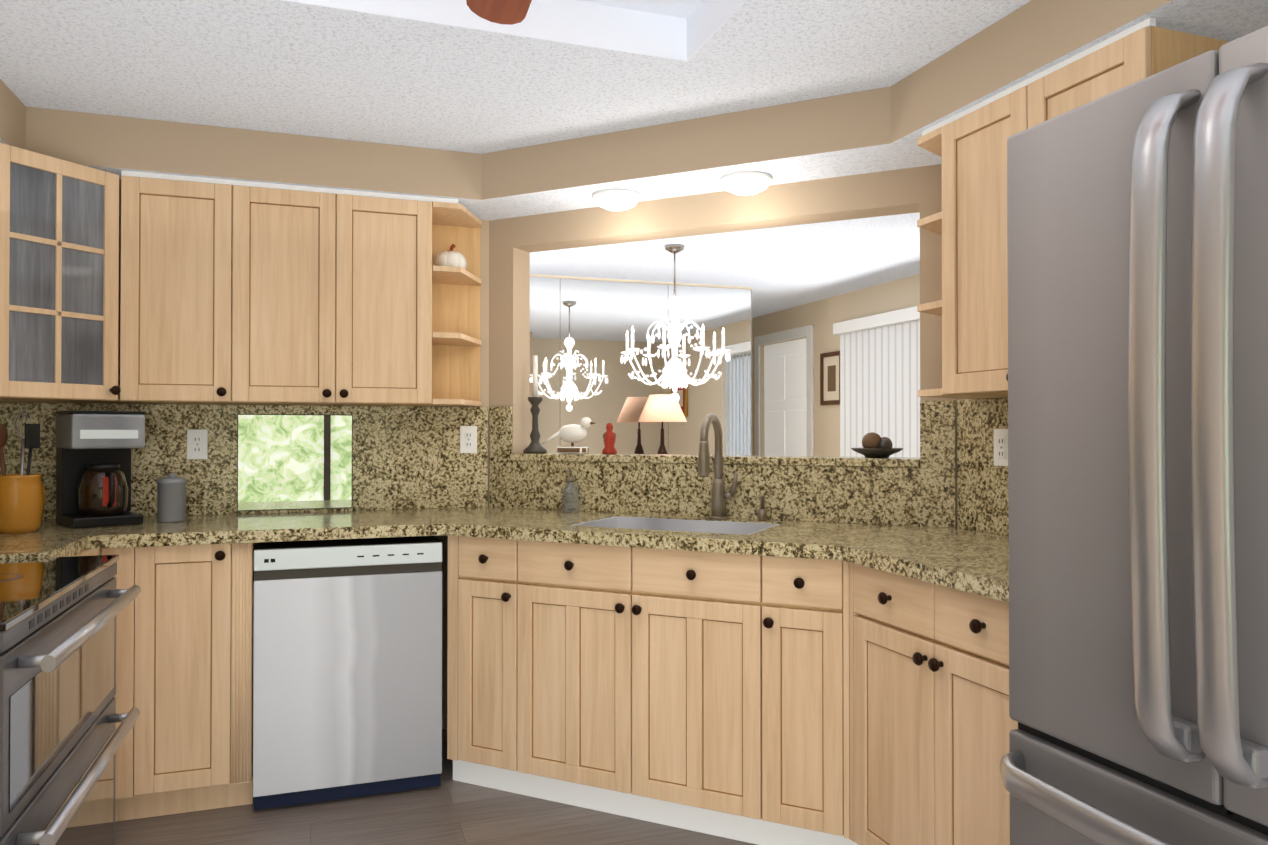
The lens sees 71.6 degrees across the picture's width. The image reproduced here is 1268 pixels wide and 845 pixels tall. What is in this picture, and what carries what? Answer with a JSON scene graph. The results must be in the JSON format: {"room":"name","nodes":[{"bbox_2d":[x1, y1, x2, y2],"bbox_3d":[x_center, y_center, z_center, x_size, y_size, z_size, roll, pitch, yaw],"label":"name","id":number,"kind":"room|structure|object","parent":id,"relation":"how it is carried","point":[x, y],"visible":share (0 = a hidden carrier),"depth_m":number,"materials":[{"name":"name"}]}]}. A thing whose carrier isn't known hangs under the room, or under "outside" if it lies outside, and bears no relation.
{"room":"kitchen","nodes":[
{"label":"kitchen","id":0,"kind":"room"},
{"bbox_2d":[0,220,488,728],"bbox_3d":[-1.992,0.118,3.398,2.930,2.364,0.130,0,-1,-19],"label":"wall","id":1,"kind":"structure","parent":0,"point":[484,316],"depth_m":3.80,"materials":[{"name":"beige paint"}]},
{"bbox_2d":[0,143,130,402],"bbox_3d":[-2.079,-0.471,2.979,0.618,0.790,0.607,0,-1,-19],"label":"upper cabinet","id":2,"kind":"object","parent":1,"relation":"attached to","point":[60,259],"visible":1,"depth_m":2.88,"materials":[{"name":"brown wood"}]},
{"bbox_2d":[120,170,251,404],"bbox_3d":[-1.650,-0.478,3.283,0.414,0.808,0.317,0,-1,-19],"label":"upper cabinet","id":3,"kind":"object","parent":1,"relation":"attached to","point":[244,292],"depth_m":3.14,"materials":[{"name":"brown wood"}]},
{"bbox_2d":[187,429,207,458],"bbox_3d":[-1.692,0.085,3.406,0.072,0.116,0.009,0,-1,-19],"label":"electrical outlet","id":4,"kind":"object","parent":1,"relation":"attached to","point":[197,443],"visible":1,"depth_m":3.40,"materials":[{"name":"white plastic"}]},
{"bbox_2d":[237,414,352,510],"bbox_3d":[-1.356,0.158,3.526,0.433,0.383,0.004,0,-1,-19],"label":"window","id":5,"kind":"structure","parent":1,"relation":"in","point":[294,461],"depth_m":3.52,"materials":[{"name":"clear glass"}]},
{"bbox_2d":[252,182,435,405],"bbox_3d":[-1.200,-0.476,3.441,0.771,0.808,0.317,0,-1,-19],"label":"upper cabinet","id":6,"kind":"object","parent":1,"relation":"attached to","point":[344,281],"depth_m":3.31,"materials":[{"name":"brown wood"}]},
{"bbox_2d":[460,426,476,452],"bbox_3d":[-0.706,0.073,3.752,0.072,0.116,0.009,0,-1,-19],"label":"electrical outlet","id":7,"kind":"object","parent":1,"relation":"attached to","point":[468,439],"visible":1,"depth_m":3.75,"materials":[{"name":"white plastic"}]},
{"bbox_2d":[115,729,756,844],"bbox_3d":[-0.371,1.351,3.494,6.800,0.100,9.500,0,-1,-19],"label":"floor","id":8,"kind":"structure","parent":0,"point":[449,811],"depth_m":2.83,"materials":[{"name":"wood"}]},
{"bbox_2d":[0,555,140,844],"bbox_3d":[-1.588,0.740,1.870,0.812,1.090,0.912,0,-1,-19],"label":"range","id":9,"kind":"object","parent":8,"relation":"on","point":[62,738],"visible":1,"depth_m":1.90,"materials":[{"name":"silver metal"}]},
{"bbox_2d":[75,542,258,821],"bbox_3d":[-1.797,0.845,2.827,1.056,0.898,1.024,0,-1,-19],"label":"base cabinet","id":10,"kind":"object","parent":8,"relation":"on","point":[184,650],"visible":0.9,"depth_m":2.86,"materials":[{"name":"brown wood"}]},
{"bbox_2d":[253,536,441,809],"bbox_3d":[-1.063,0.862,3.274,0.614,0.872,0.581,0,-1,-19],"label":"dishwasher","id":11,"kind":"object","parent":8,"relation":"on","point":[347,668],"visible":0.98,"depth_m":3.00,"materials":[{"name":"silver metal"}]},
{"bbox_2d":[447,535,618,800],"bbox_3d":[-0.376,0.850,3.324,0.356,0.898,0.600,0,-1,26],"label":"base cabinet","id":12,"kind":"object","parent":8,"relation":"on","point":[533,655],"depth_m":2.98,"materials":[{"name":"brown wood"}]},
{"bbox_2d":[0,398,1008,601],"bbox_3d":[-0.479,0.157,2.511,3.333,0.471,2.588,0,-1,-19],"label":"countertop","id":13,"kind":"structure","parent":12,"relation":"on","point":[416,472],"depth_m":3.21,"materials":[{"name":"beige stone"}]},
{"bbox_2d":[0,408,44,533],"bbox_3d":[-1.992,0.153,2.841,0.144,0.401,0.207,0,-1,11],"label":"utensil crock","id":14,"kind":"object","parent":13,"relation":"on","point":[22,497],"visible":1,"depth_m":2.80,"materials":[{"name":"orange ceramic"}]},
{"bbox_2d":[55,410,145,528],"bbox_3d":[-1.864,0.158,3.077,0.223,0.395,0.293,1,-1,-44],"label":"coffee maker","id":15,"kind":"object","parent":13,"relation":"on","point":[93,468],"visible":1,"depth_m":3.03,"materials":[{"name":"black plastic"}]},
{"bbox_2d":[157,473,186,522],"bbox_3d":[-1.670,0.270,3.175,0.096,0.173,0.096,0,-1,-19],"label":"canister","id":16,"kind":"object","parent":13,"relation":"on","point":[171,497],"visible":1,"depth_m":3.14,"materials":[{"name":"metal"}]},
{"bbox_2d":[523,355,546,452],"bbox_3d":[-0.425,-0.078,3.783,0.104,0.420,0.104,0,-1,-19],"label":"candlestick","id":17,"kind":"object","parent":13,"relation":"on","point":[535,445],"visible":1,"depth_m":3.77,"materials":[{"name":"grey metal"}]},
{"bbox_2d":[541,417,594,453],"bbox_3d":[-0.275,0.054,3.710,0.266,0.154,0.070,0,-1,26],"label":"bird figurine","id":18,"kind":"object","parent":13,"relation":"on","point":[572,434],"visible":1,"depth_m":3.67,"materials":[{"name":"white ceramic"}]},
{"bbox_2d":[562,470,578,511],"bbox_3d":[-0.257,0.276,3.549,0.066,0.169,0.068,0,-1,26],"label":"soap dispenser","id":19,"kind":"object","parent":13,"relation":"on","point":[570,498],"visible":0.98,"depth_m":3.52,"materials":[{"name":"clear glass"}]},
{"bbox_2d":[602,423,616,453],"bbox_3d":[-0.101,0.065,3.626,0.064,0.130,0.062,0,-1,-19],"label":"figurine","id":20,"kind":"object","parent":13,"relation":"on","point":[609,437],"visible":1,"depth_m":3.61,"materials":[{"name":"red ceramic"}]},
{"bbox_2d":[572,516,778,534],"bbox_3d":[0.145,0.479,3.089,0.665,0.236,0.395,0,-1,26],"label":"sink","id":21,"kind":"object","parent":13,"relation":"in","point":[725,527],"visible":0.02,"depth_m":3.26,"materials":[{"name":"metal"}]},
{"bbox_2d":[698,413,766,520],"bbox_3d":[0.355,0.162,3.192,0.220,0.390,0.205,0,-1,26],"label":"faucet","id":22,"kind":"object","parent":13,"relation":"on","point":[720,495],"visible":0.98,"depth_m":3.26,"materials":[{"name":"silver metal"}]},
{"bbox_2d":[851,432,902,457],"bbox_3d":[0.873,0.080,3.158,0.180,0.091,0.180,0,-1,-19],"label":"decorative bowl","id":23,"kind":"object","parent":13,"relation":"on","point":[875,445],"visible":1,"depth_m":3.12,"materials":[{"name":"black ceramic"}]},
{"bbox_2d":[735,554,857,844],"bbox_3d":[0.601,0.845,2.855,0.320,0.898,0.600,0,-1,26],"label":"base cabinet","id":24,"kind":"object","parent":8,"relation":"on","point":[792,681],"depth_m":2.60,"materials":[{"name":"brown wood"}]},
{"bbox_2d":[849,562,1017,844],"bbox_3d":[1.039,0.839,2.166,0.632,0.898,0.939,0,-1,-19],"label":"base cabinet","id":25,"kind":"object","parent":8,"relation":"on","point":[933,724],"visible":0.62,"depth_m":2.19,"materials":[{"name":"brown wood"}]},
{"bbox_2d":[999,26,1267,844],"bbox_3d":[1.164,0.390,1.300,0.991,1.780,0.766,0,-1,-19],"label":"refrigerator","id":26,"kind":"object","parent":8,"relation":"on","point":[1137,240],"visible":1,"depth_m":1.22,"materials":[{"name":"grey metal"}]},
{"bbox_3d":[0.187,0.896,6.211,1.050,0.860,0.410,0,-1,-19],"label":"console table","id":27,"kind":"object","parent":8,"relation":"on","visible":0},
{"bbox_2d":[638,394,686,453],"bbox_3d":[0.200,0.135,6.197,0.350,0.660,0.350,0,-1,-19],"label":"table lamp","id":28,"kind":"object","parent":27,"relation":"on","point":[662,408],"visible":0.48,"depth_m":6.09,"materials":[{"name":"white fabric"}]},
{"bbox_2d":[435,244,466,268],"bbox_3d":[-0.757,-0.676,3.632,0.132,0.127,0.132,0,-1,-19],"label":"pumpkin","id":29,"kind":"object","parent":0,"point":[451,258],"visible":0.65,"depth_m":3.58,"materials":[{"name":"white ceramic"}]},
{"bbox_2d":[0,0,1030,317],"bbox_3d":[-0.371,-1.156,3.518,6.800,0.185,9.500,0,-1,-19],"label":"ceiling","id":30,"kind":"structure","parent":0,"point":[448,74],"depth_m":2.68,"materials":[{"name":"white paint"}]},
{"bbox_2d":[466,0,531,24],"bbox_3d":[-0.125,-0.978,1.427,1.262,0.458,1.206,0,-1,-19],"label":"ceiling fan","id":31,"kind":"object","parent":30,"relation":"hanging from","point":[510,12],"visible":1,"depth_m":1.94,"materials":[{"name":"brown wood"}]},
{"bbox_2d":[0,0,1267,219],"bbox_3d":[-0.094,-0.991,1.399,3.320,0.182,4.920,0,-1,-19],"label":"soffit","id":32,"kind":"structure","parent":30,"relation":"attached to","point":[854,134],"depth_m":3.05,"materials":[{"name":"beige paint"}]},
{"bbox_2d":[592,189,640,210],"bbox_3d":[-0.067,-0.853,3.408,0.190,0.055,0.190,0,-1,-19],"label":"light","id":33,"kind":"object","parent":32,"relation":"attached to","point":[616,199],"visible":1,"depth_m":3.35,"materials":[{"name":"white glass"}]},
{"bbox_2d":[720,171,772,195],"bbox_3d":[0.405,-0.855,3.181,0.190,0.055,0.190,0,-1,-19],"label":"light","id":34,"kind":"object","parent":32,"relation":"attached to","point":[744,183],"visible":0.98,"depth_m":3.12,"materials":[{"name":"white glass"}]},
{"bbox_2d":[620,244,730,402],"bbox_3d":[0.241,-0.582,5.211,0.657,0.930,0.655,0,-1,-19],"label":"crystal chandelier","id":35,"kind":"object","parent":30,"relation":"hanging from","point":[674,374],"visible":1,"depth_m":5.17,"materials":[{"name":"silver metal"}]},
{"bbox_2d":[530,274,751,289],"bbox_3d":[-1.617,0.141,5.893,5.290,2.364,0.130,0,-1,-19],"label":"wall","id":36,"kind":"structure","parent":0,"point":[634,281],"depth_m":6.40,"materials":[{"name":"beige paint"}]},
{"bbox_2d":[529,277,751,454],"bbox_3d":[-0.203,0.105,6.315,2.338,2.244,0.008,0,-1,-19],"label":"mirror","id":37,"kind":"object","parent":36,"relation":"attached to","point":[579,329],"visible":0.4,"depth_m":6.38,"materials":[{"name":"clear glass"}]},
{"bbox_2d":[489,164,961,527],"bbox_3d":[0.268,0.118,3.448,2.029,2.364,0.130,0,-1,26],"label":"wall","id":38,"kind":"structure","parent":0,"point":[514,242],"depth_m":3.43,"materials":[{"name":"beige paint"}]},
{"bbox_2d":[752,274,919,455],"bbox_3d":[2.632,0.128,4.507,0.130,2.364,9.000,0,-1,-19],"label":"wall","id":39,"kind":"structure","parent":0,"point":[822,316],"depth_m":7.28,"materials":[{"name":"beige paint"}]},
{"bbox_2d":[754,325,813,455],"bbox_3d":[1.380,0.258,7.966,0.101,2.170,1.060,0,-1,-19],"label":"door","id":40,"kind":"structure","parent":39,"relation":"in","point":[789,392],"depth_m":7.97,"materials":[{"name":"white paint"}]},
{"bbox_2d":[820,351,839,404],"bbox_3d":[1.614,-0.359,7.175,0.025,0.430,0.320,0,-1,-19],"label":"picture frame","id":41,"kind":"object","parent":39,"relation":"attached to","point":[829,378],"visible":0.73,"depth_m":7.19,"materials":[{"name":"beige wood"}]},
{"bbox_2d":[833,306,919,456],"bbox_3d":[1.996,0.246,5.923,0.129,2.075,2.195,0,-1,-19],"label":"vertical blinds","id":42,"kind":"object","parent":39,"relation":"attached to","point":[879,371],"visible":0.31,"depth_m":6.38,"materials":[{"name":"white plastic"}]},
{"bbox_3d":[1.755,0.098,1.330,0.130,2.364,3.586,0,-1,-19],"label":"wall","id":43,"kind":"structure","parent":0,"visible":0},
{"bbox_2d":[994,429,1007,465],"bbox_3d":[1.155,0.079,2.760,0.009,0.116,0.072,0,-1,-19],"label":"electrical outlet","id":44,"kind":"object","parent":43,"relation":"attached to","point":[1000,447],"visible":0.88,"depth_m":2.76,"materials":[{"name":"white plastic"}]},
{"bbox_2d":[917,17,1227,398],"bbox_3d":[1.114,-0.486,2.416,0.358,0.808,0.922,0,-1,-19],"label":"upper cabinet","id":45,"kind":"object","parent":43,"relation":"attached to","point":[968,223],"visible":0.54,"depth_m":2.40,"materials":[{"name":"brown wood"}]}
]}

